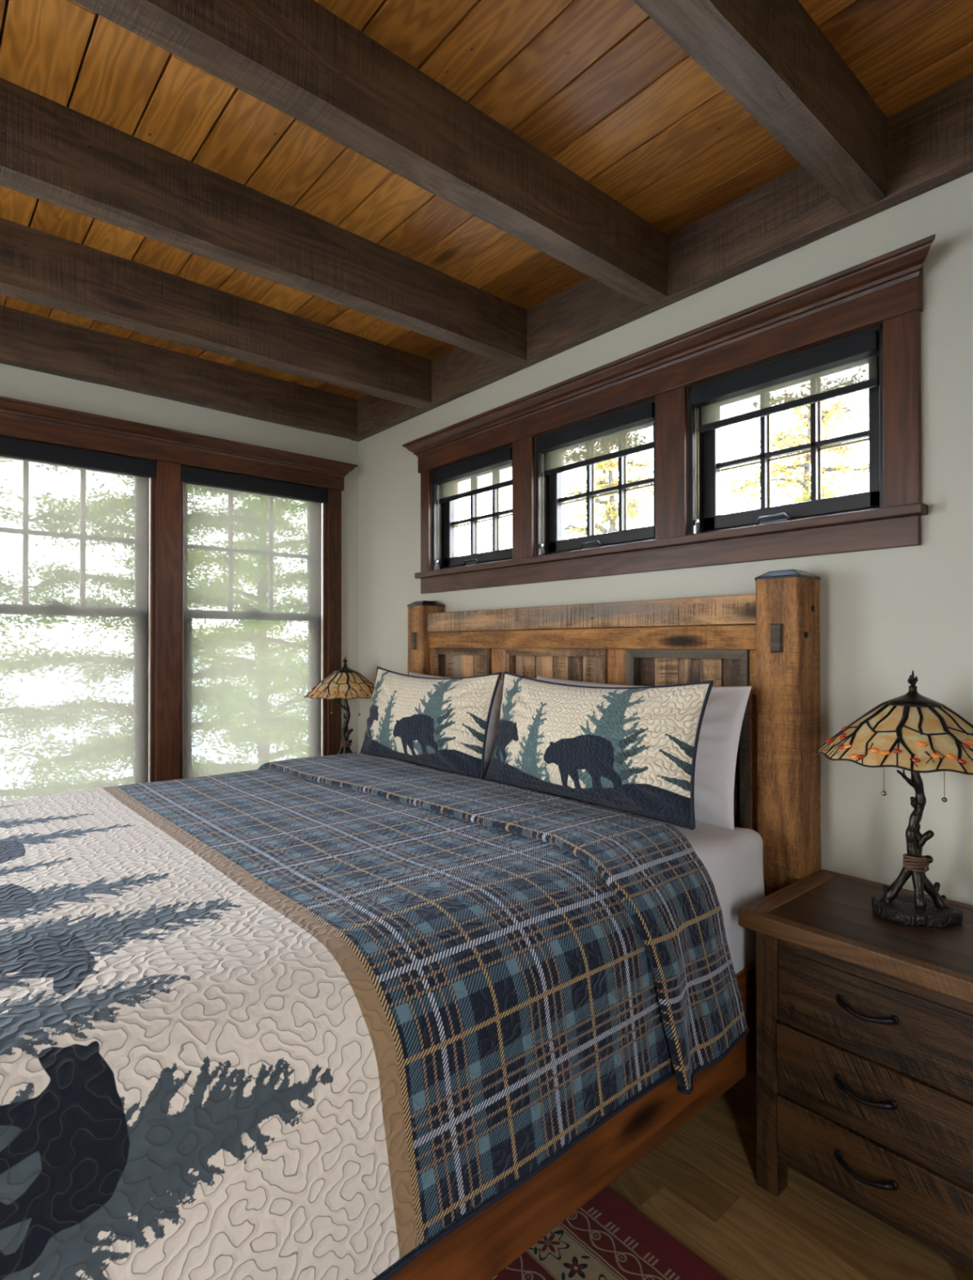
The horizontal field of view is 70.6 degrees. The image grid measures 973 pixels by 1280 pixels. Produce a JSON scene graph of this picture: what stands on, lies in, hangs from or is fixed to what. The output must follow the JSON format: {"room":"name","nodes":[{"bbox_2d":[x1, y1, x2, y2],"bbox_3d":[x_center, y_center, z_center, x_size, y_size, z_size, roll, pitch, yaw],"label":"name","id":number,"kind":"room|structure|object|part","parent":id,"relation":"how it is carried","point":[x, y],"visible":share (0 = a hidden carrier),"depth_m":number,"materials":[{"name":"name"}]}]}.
{"room":"bedroom","nodes":[
{"label":"bedroom","id":0,"kind":"room"},
{"bbox_2d":[0,363,358,755],"bbox_3d":[-2.617,-0.019,2.735,5.020,2.896,0.160,0,-1,-41],"label":"wall","id":1,"kind":"structure","parent":0,"point":[15,382],"depth_m":3.72,"materials":[{"name":"paint"}]},
{"bbox_2d":[0,435,155,801],"bbox_3d":[-1.984,-0.043,3.184,0.829,1.709,0.046,0,-1,-41],"label":"roller shade","id":2,"kind":"object","parent":1,"relation":"attached to","point":[73,522],"visible":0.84,"depth_m":3.23,"materials":[{"name":"white fabric"}]},
{"bbox_2d":[146,477,155,782],"bbox_3d":[-2.031,-0.004,3.239,0.833,1.791,0.161,0,-1,-41],"label":"window","id":3,"kind":"structure","parent":1,"relation":"in","point":[153,479],"depth_m":3.44,"materials":[{"name":"clear glass"}]},
{"bbox_2d":[0,395,357,782],"bbox_3d":[-1.589,-0.018,3.451,2.088,2.061,0.096,0,-1,-41],"label":"trim","id":4,"kind":"structure","parent":1,"relation":"attached to","point":[171,449],"depth_m":3.48,"materials":[{"name":"brown wood"}]},
{"bbox_3d":[-1.613,0.007,3.479,0.115,1.811,0.022,0,-1,-41],"label":"casing","id":5,"kind":"part","parent":4,"relation":"part of","materials":[{"name":"brown wood"}]},
{"bbox_3d":[-1.609,-0.940,3.480,1.972,0.084,0.036,0,-1,-41],"label":"head casing","id":6,"kind":"part","parent":4,"relation":"part of","materials":[{"name":"brown wood"}]},
{"bbox_3d":[-1.590,-1.014,3.458,2.088,0.068,0.096,0,-1,-41],"label":"crown moulding","id":7,"kind":"part","parent":4,"relation":"part of","materials":[{"name":"brown wood"}]},
{"bbox_3d":[-0.905,0.011,4.088,0.085,1.811,0.022,0,-1,-41],"label":"casing","id":8,"kind":"part","parent":4,"relation":"part of","materials":[{"name":"brown wood"}]},
{"bbox_2d":[180,481,327,778],"bbox_3d":[-1.312,0.000,3.857,0.833,1.791,0.161,0,-1,-41],"label":"window","id":9,"kind":"structure","parent":1,"relation":"in","point":[325,504],"depth_m":4.06,"materials":[{"name":"clear glass"}]},
{"bbox_2d":[180,465,328,778],"bbox_3d":[-1.265,-0.040,3.802,0.829,1.709,0.046,0,-1,-41],"label":"roller shade","id":10,"kind":"object","parent":9,"relation":"attached to","point":[251,545],"visible":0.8,"depth_m":3.77,"materials":[{"name":"white fabric"}]},
{"bbox_2d":[0,0,972,399],"bbox_3d":[-0.870,-1.473,0.714,4.694,0.020,5.200,0,-1,-41],"label":"ceiling","id":11,"kind":"structure","parent":0,"point":[600,88],"depth_m":1.89,"materials":[{"name":"brown wood"}]},
{"bbox_2d":[0,0,170,317],"bbox_3d":[-0.870,-1.534,0.714,5.020,0.099,5.520,0,-1,-41],"label":"trim","id":12,"kind":"structure","parent":11,"relation":"attached to","point":[6,1],"depth_m":1.72,"materials":[{"name":"brown wood"}]},
{"bbox_2d":[0,305,357,439],"bbox_3d":[-2.560,-1.335,2.633,4.643,0.228,0.088,0,-1,-41],"label":"ceiling beam","id":13,"kind":"structure","parent":11,"relation":"attached to","point":[30,341],"depth_m":3.41,"materials":[{"name":"brown wood"}]},
{"bbox_2d":[0,217,431,408],"bbox_3d":[-2.079,-1.338,2.075,4.643,0.229,0.108,0,-1,-41],"label":"ceiling beam","id":14,"kind":"structure","parent":11,"relation":"attached to","point":[37,267],"depth_m":2.78,"materials":[{"name":"brown wood"}]},
{"bbox_2d":[0,77,526,366],"bbox_3d":[-1.615,-1.342,1.535,4.643,0.230,0.100,0,-1,-41],"label":"ceiling beam","id":15,"kind":"structure","parent":11,"relation":"attached to","point":[52,152],"depth_m":2.16,"materials":[{"name":"brown wood"}]},
{"bbox_2d":[72,0,667,306],"bbox_3d":[-1.142,-1.347,0.985,4.643,0.227,0.101,0,-1,-41],"label":"ceiling beam","id":16,"kind":"structure","parent":11,"relation":"attached to","point":[299,58],"depth_m":1.73,"materials":[{"name":"brown wood"}]},
{"bbox_2d":[632,0,888,213],"bbox_3d":[-0.674,-1.349,0.441,4.643,0.232,0.102,0,-1,-41],"label":"ceiling beam","id":17,"kind":"structure","parent":11,"relation":"attached to","point":[771,56],"depth_m":1.59,"materials":[{"name":"brown wood"}]},
{"bbox_2d":[358,171,972,905],"bbox_3d":[1.025,-0.026,2.228,0.160,2.896,5.360,0,-1,-41],"label":"wall","id":18,"kind":"structure","parent":0,"point":[886,615],"depth_m":2.02,"materials":[{"name":"paint"}]},
{"bbox_2d":[431,444,512,570],"bbox_3d":[-0.019,-0.630,3.442,0.155,0.540,0.647,0,-1,-41],"label":"window","id":19,"kind":"structure","parent":18,"relation":"in","point":[449,523],"depth_m":3.55,"materials":[{"name":"brown metal"}]},
{"bbox_3d":[-0.079,-0.385,3.421,0.016,0.029,0.121,0,-1,-41],"label":"crank handle","id":20,"kind":"part","parent":19,"relation":"part of","materials":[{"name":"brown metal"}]},
{"bbox_2d":[431,447,512,569],"bbox_3d":[-0.069,-0.621,3.399,0.056,0.520,0.609,0,-1,-41],"label":"roller shade","id":21,"kind":"object","parent":19,"relation":"attached to","point":[493,471],"visible":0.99,"depth_m":3.40,"materials":[{"name":"fabric"}]},
{"bbox_3d":[-0.260,-0.619,3.626,0.022,0.408,0.004,0,-1,-41],"label":"bead chain","id":22,"kind":"part","parent":21,"relation":"part of","materials":[{"name":"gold metal"}]},
{"bbox_3d":[-0.016,-0.632,3.444,0.038,0.492,0.603,0,-1,-41],"label":"sash","id":23,"kind":"part","parent":19,"relation":"part of","materials":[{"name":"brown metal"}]},
{"bbox_2d":[451,488,512,554],"bbox_3d":[-0.013,-0.634,3.446,0.022,0.397,0.507,0,-1,-41],"label":"grille","id":24,"kind":"object","parent":19,"relation":"attached to","point":[495,515],"depth_m":3.46,"materials":[{"name":"brown metal"}]},
{"bbox_2d":[535,398,655,555],"bbox_3d":[0.487,-0.634,2.853,0.155,0.540,0.650,0,-1,-41],"label":"window","id":25,"kind":"structure","parent":18,"relation":"in","point":[554,500],"depth_m":2.92,"materials":[{"name":"brown metal"}]},
{"bbox_3d":[0.428,-0.390,2.833,0.016,0.029,0.121,0,-1,-41],"label":"crank handle","id":26,"kind":"part","parent":25,"relation":"part of","materials":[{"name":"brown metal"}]},
{"bbox_2d":[536,401,654,555],"bbox_3d":[0.438,-0.626,2.810,0.056,0.520,0.612,0,-1,-41],"label":"roller shade","id":27,"kind":"object","parent":25,"relation":"attached to","point":[630,431],"visible":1,"depth_m":2.79,"materials":[{"name":"black fabric"}]},
{"bbox_3d":[0.245,-0.624,3.039,0.022,0.408,0.004,0,-1,-41],"label":"bead chain","id":28,"kind":"part","parent":27,"relation":"part of","materials":[{"name":"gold metal"}]},
{"bbox_3d":[0.490,-0.636,2.855,0.038,0.492,0.606,0,-1,-41],"label":"sash","id":29,"kind":"part","parent":25,"relation":"part of","materials":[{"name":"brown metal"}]},
{"bbox_2d":[558,456,653,536],"bbox_3d":[0.493,-0.639,2.858,0.022,0.397,0.510,0,-1,-41],"label":"grille","id":30,"kind":"object","parent":25,"relation":"attached to","point":[590,495],"depth_m":2.85,"materials":[{"name":"brown metal"}]},
{"bbox_2d":[351,73,972,441],"bbox_3d":[0.890,-1.342,2.227,0.055,0.224,5.200,0,-1,-41],"label":"beam","id":31,"kind":"structure","parent":18,"relation":"attached to","point":[930,142],"depth_m":2.27,"materials":[{"name":"brown wood"}]},
{"bbox_2d":[402,233,935,593],"bbox_3d":[0.402,-0.654,2.769,0.108,0.798,2.489,0,-1,-41],"label":"trim","id":32,"kind":"structure","parent":18,"relation":"attached to","point":[886,290],"depth_m":2.37,"materials":[{"name":"brown wood"}]},
{"bbox_3d":[-0.321,-0.627,3.657,0.022,0.541,0.073,0,-1,-41],"label":"casing","id":33,"kind":"part","parent":32,"relation":"part of","materials":[{"name":"brown wood"}]},
{"bbox_3d":[0.167,-0.632,3.090,0.022,0.541,0.128,0,-1,-41],"label":"casing","id":34,"kind":"part","parent":32,"relation":"part of","materials":[{"name":"brown wood"}]},
{"bbox_3d":[0.397,-1.019,2.768,0.096,0.067,2.489,0,-1,-41],"label":"crown moulding","id":35,"kind":"part","parent":32,"relation":"part of","materials":[{"name":"brown wood"}]},
{"bbox_3d":[0.420,-0.950,2.787,0.036,0.098,2.373,0,-1,-41],"label":"head casing","id":36,"kind":"part","parent":32,"relation":"part of","materials":[{"name":"brown wood"}]},
{"bbox_3d":[0.419,-0.351,2.781,0.064,0.028,2.390,0,-1,-41],"label":"window stool","id":37,"kind":"part","parent":32,"relation":"part of","materials":[{"name":"brown wood"}]},
{"bbox_3d":[0.673,-0.636,2.501,0.022,0.541,0.125,0,-1,-41],"label":"casing","id":38,"kind":"part","parent":32,"relation":"part of","materials":[{"name":"brown wood"}]},
{"bbox_3d":[1.166,-0.641,1.929,0.022,0.541,0.090,0,-1,-41],"label":"casing","id":39,"kind":"part","parent":32,"relation":"part of","materials":[{"name":"brown wood"}]},
{"bbox_2d":[688,324,884,534],"bbox_3d":[0.992,-0.639,2.266,0.155,0.540,0.648,0,-1,-41],"label":"window","id":40,"kind":"structure","parent":18,"relation":"in","point":[710,466],"depth_m":2.26,"materials":[{"name":"brown metal"}]},
{"bbox_3d":[0.932,-0.395,2.246,0.016,0.029,0.121,0,-1,-41],"label":"crank handle","id":41,"kind":"part","parent":40,"relation":"part of","materials":[{"name":"silver metal"}]},
{"bbox_2d":[690,329,879,533],"bbox_3d":[0.943,-0.630,2.223,0.056,0.520,0.610,0,-1,-41],"label":"roller shade","id":42,"kind":"object","parent":40,"relation":"attached to","point":[848,366],"visible":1,"depth_m":2.19,"materials":[{"name":"black fabric"}]},
{"bbox_3d":[0.750,-0.628,2.451,0.022,0.408,0.004,0,-1,-41],"label":"bead chain","id":43,"kind":"part","parent":42,"relation":"part of","materials":[{"name":"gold metal"}]},
{"bbox_2d":[717,402,868,508],"bbox_3d":[0.998,-0.643,2.271,0.022,0.397,0.508,0,-1,-41],"label":"grille","id":44,"kind":"object","parent":40,"relation":"attached to","point":[815,447],"depth_m":2.23,"materials":[{"name":"brown metal"}]},
{"bbox_2d":[605,1066,972,1279],"bbox_3d":[-0.868,1.403,0.694,4.699,0.020,5.199,0,-1,-41],"label":"floor","id":45,"kind":"structure","parent":0,"point":[699,1186],"depth_m":1.67,"materials":[{"name":"brown wood"}]},
{"bbox_2d":[387,568,821,1279],"bbox_3d":[-0.557,0.596,2.076,2.428,1.612,2.034,0,-1,-41],"label":"bed","id":46,"kind":"object","parent":45,"relation":"on","point":[775,648],"visible":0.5,"depth_m":2.07,"materials":[{"name":"brown wood"}]},
{"bbox_3d":[-0.310,0.617,3.537,0.147,1.590,0.137,0,-1,-41],"label":"headboard post","id":47,"kind":"part","parent":46,"relation":"part of","materials":[{"name":"brown wood"}]},
{"bbox_3d":[-0.107,0.354,3.282,0.047,0.628,0.420,0,-1,-41],"label":"panel moulding","id":48,"kind":"part","parent":46,"relation":"part of","materials":[{"name":"brown wood"}]},
{"bbox_3d":[-0.085,0.353,3.301,0.017,0.630,0.418,0,-1,-41],"label":"panel","id":49,"kind":"part","parent":46,"relation":"part of","materials":[{"name":"brown wood"}]},
{"bbox_3d":[0.279,0.350,2.833,0.047,0.628,0.575,0,-1,-41],"label":"panel moulding","id":50,"kind":"part","parent":46,"relation":"part of","materials":[{"name":"brown wood"}]},
{"bbox_3d":[0.302,0.350,2.852,0.015,0.630,0.573,0,-1,-41],"label":"panel","id":51,"kind":"part","parent":46,"relation":"part of","materials":[{"name":"brown wood"}]},
{"bbox_3d":[0.064,1.038,1.339,2.152,0.284,0.040,0,-1,-41],"label":"rail","id":52,"kind":"part","parent":46,"relation":"part of","materials":[{"name":"brown wood"}]},
{"bbox_2d":[415,764,764,973],"bbox_3d":[-0.582,0.746,2.048,2.035,0.400,1.937,0,-1,-41],"label":"mattress","id":53,"kind":"object","parent":46,"relation":"on","point":[733,860],"visible":0.08,"depth_m":1.89,"materials":[{"name":"white fabric"}]},
{"bbox_2d":[0,752,750,1279],"bbox_3d":[-0.712,0.822,1.941,1.862,0.635,2.180,0,-1,-41],"label":"quilt","id":54,"kind":"object","parent":53,"relation":"on","point":[311,1018],"visible":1,"depth_m":1.20,"materials":[{"name":"fabric"}]},
{"bbox_2d":[360,666,502,779],"bbox_3d":[-0.277,0.333,2.958,0.200,0.415,0.895,0,-1,-41],"label":"pillow sham","id":55,"kind":"object","parent":53,"relation":"on","point":[442,724],"visible":1,"depth_m":2.79,"materials":[{"name":"fabric"}]},
{"bbox_2d":[408,671,453,678],"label":"pillow","id":56,"kind":"object","parent":53,"relation":"on","point":[411,673],"depth_m":3.30,"materials":[{"name":"fabric"}]},
{"bbox_2d":[484,680,502,776],"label":"pillow","id":57,"kind":"object","parent":53,"relation":"on","point":[492,730],"depth_m":2.77,"materials":[{"name":"fabric"}]},
{"bbox_2d":[484,671,713,830],"bbox_3d":[0.317,0.325,2.276,0.199,0.415,0.895,0,-1,-41],"label":"pillow sham","id":58,"kind":"object","parent":53,"relation":"on","point":[633,750],"visible":0.99,"depth_m":2.12,"materials":[{"name":"fabric"}]},
{"bbox_2d":[537,675,751,830],"bbox_3d":[0.456,0.348,2.368,0.216,0.417,0.912,0,-1,-41],"label":"pillow","id":59,"kind":"object","parent":53,"relation":"on","point":[725,709],"visible":0.12,"depth_m":2.05,"materials":[{"name":"fabric"}]},
{"bbox_3d":[0.300,-0.092,2.820,0.068,0.094,1.762,0,-1,-41],"label":"rail","id":60,"kind":"part","parent":46,"relation":"part of","materials":[{"name":"brown wood"}]},
{"bbox_3d":[0.303,-0.004,2.821,0.051,0.079,1.762,0,-1,-41],"label":"rail","id":61,"kind":"part","parent":46,"relation":"part of","materials":[{"name":"brown wood"}]},
{"bbox_3d":[0.685,0.347,2.361,0.047,0.628,0.474,0,-1,-41],"label":"panel moulding","id":62,"kind":"part","parent":46,"relation":"part of","materials":[{"name":"brown wood"}]},
{"bbox_3d":[0.707,0.346,2.380,0.016,0.630,0.472,0,-1,-41],"label":"panel","id":63,"kind":"part","parent":46,"relation":"part of","materials":[{"name":"brown wood"}]},
{"bbox_3d":[0.924,0.606,2.102,0.146,1.590,0.137,0,-1,-41],"label":"headboard post","id":64,"kind":"part","parent":46,"relation":"part of","materials":[{"name":"brown wood"}]},
{"bbox_2d":[490,1187,727,1279],"bbox_3d":[-0.354,1.386,0.575,2.524,0.008,3.350,0,-1,-41],"label":"area rug","id":65,"kind":"object","parent":45,"relation":"on","point":[606,1238],"visible":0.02,"depth_m":1.56,"materials":[{"name":"red fabric"}]},
{"bbox_2d":[738,869,972,1274],"bbox_3d":[1.026,1.046,1.702,0.503,0.704,0.598,0,-1,-41],"label":"nightstand","id":66,"kind":"object","parent":45,"relation":"on","point":[864,1019],"visible":1,"depth_m":1.58,"materials":[{"name":"brown wood"}]},
{"bbox_3d":[0.732,1.068,1.764,0.056,0.661,0.056,0,-1,-41],"label":"leg","id":67,"kind":"part","parent":66,"relation":"part of","materials":[{"name":"brown wood"}]},
{"bbox_3d":[1.030,0.716,1.708,0.493,0.043,0.598,0,-1,-41],"label":"frame","id":68,"kind":"part","parent":66,"relation":"part of","materials":[{"name":"brown wood"}]},
{"bbox_3d":[0.850,1.202,1.549,0.036,0.025,0.133,0,-1,-41],"label":"drawer pull","id":69,"kind":"part","parent":66,"relation":"part of","materials":[{"name":"metal"}]},
{"bbox_3d":[0.850,1.026,1.550,0.036,0.025,0.133,0,-1,-41],"label":"drawer pull","id":70,"kind":"part","parent":66,"relation":"part of","materials":[{"name":"metal"}]},
{"bbox_3d":[0.856,0.843,1.557,0.036,0.025,0.133,0,-1,-41],"label":"drawer pull","id":71,"kind":"part","parent":66,"relation":"part of","materials":[{"name":"metal"}]},
{"bbox_3d":[1.016,1.025,1.693,0.407,0.136,0.419,0,-1,-41],"label":"drawer","id":72,"kind":"part","parent":66,"relation":"part of","materials":[{"name":"brown wood"}]},
{"bbox_3d":[1.016,1.203,1.692,0.407,0.132,0.419,0,-1,-41],"label":"drawer","id":73,"kind":"part","parent":66,"relation":"part of","materials":[{"name":"brown wood"}]},
{"bbox_3d":[0.879,1.022,1.575,0.026,0.571,0.422,0,-1,-41],"label":"frame","id":74,"kind":"part","parent":66,"relation":"part of","materials":[{"name":"brown wood"}]},
{"bbox_3d":[1.019,0.845,1.698,0.398,0.135,0.419,0,-1,-41],"label":"drawer","id":75,"kind":"part","parent":66,"relation":"part of","materials":[{"name":"brown wood"}]},
{"bbox_2d":[815,670,972,927],"bbox_3d":[1.073,0.385,1.729,0.441,0.619,0.443,0,0,-34],"label":"table lamp","id":76,"kind":"object","parent":66,"relation":"on","point":[916,733],"visible":1,"depth_m":1.67,"materials":[{"name":"multicoloured"}]},
{"bbox_3d":[1.073,0.230,1.733,0.436,0.138,0.434,0,-1,-41],"label":"lamp shade","id":77,"kind":"part","parent":76,"relation":"part of","materials":[{"name":"orange glass"}]},
{"bbox_3d":[1.072,0.485,1.717,0.153,0.384,0.066,0,0,13],"label":"branch stem","id":78,"kind":"part","parent":76,"relation":"part of","materials":[{"name":"brown metal"}]},
{"bbox_3d":[1.138,0.331,1.731,0.033,0.143,0.003,0,0,0],"label":"pull chain","id":79,"kind":"part","parent":76,"relation":"part of","materials":[{"name":"gold metal"}]},
{"bbox_3d":[-0.717,1.062,3.728,0.503,0.704,0.598,0,-1,-41],"label":"nightstand","id":80,"kind":"object","parent":45,"relation":"on","visible":0},
{"bbox_2d":[304,657,374,754],"bbox_3d":[-0.788,0.401,3.824,0.443,0.619,0.441,0,-1,39],"label":"table lamp","id":81,"kind":"object","parent":80,"relation":"on","point":[346,683],"visible":0.88,"depth_m":3.73,"materials":[{"name":"beige glass"}]},
{"bbox_3d":[-0.788,0.246,3.828,0.434,0.138,0.436,0,0,32],"label":"lamp shade","id":82,"kind":"part","parent":81,"relation":"part of","materials":[{"name":"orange glass"}]},
{"bbox_3d":[-0.786,0.501,3.811,0.153,0.384,0.066,0,0,-4],"label":"branch stem","id":83,"kind":"part","parent":81,"relation":"part of","materials":[{"name":"brown metal"}]},
{"label":"outside","id":84,"kind":"structure","parent":0,"visible":0},
{"bbox_3d":[11.367,4.815,5.389,100.000,0.400,46.000,0,-1,-41],"label":"gravel","id":85,"kind":"object","parent":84,"visible":0},
{"bbox_2d":[564,449,653,539],"bbox_3d":[1.972,0.267,10.607,2.990,8.819,3.107,0,-1,-41],"label":"maple tree","id":86,"kind":"object","parent":85,"relation":"on","point":[611,513],"visible":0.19,"depth_m":10.63,"materials":[{"name":"yellow plant"}]},
{"bbox_2d":[720,388,869,512],"bbox_3d":[4.334,0.616,8.888,3.095,8.097,3.087,0,-1,-41],"label":"maple tree","id":87,"kind":"object","parent":85,"relation":"on","point":[826,414],"visible":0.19,"depth_m":9.06,"materials":[{"name":"yellow plant"}]}
]}

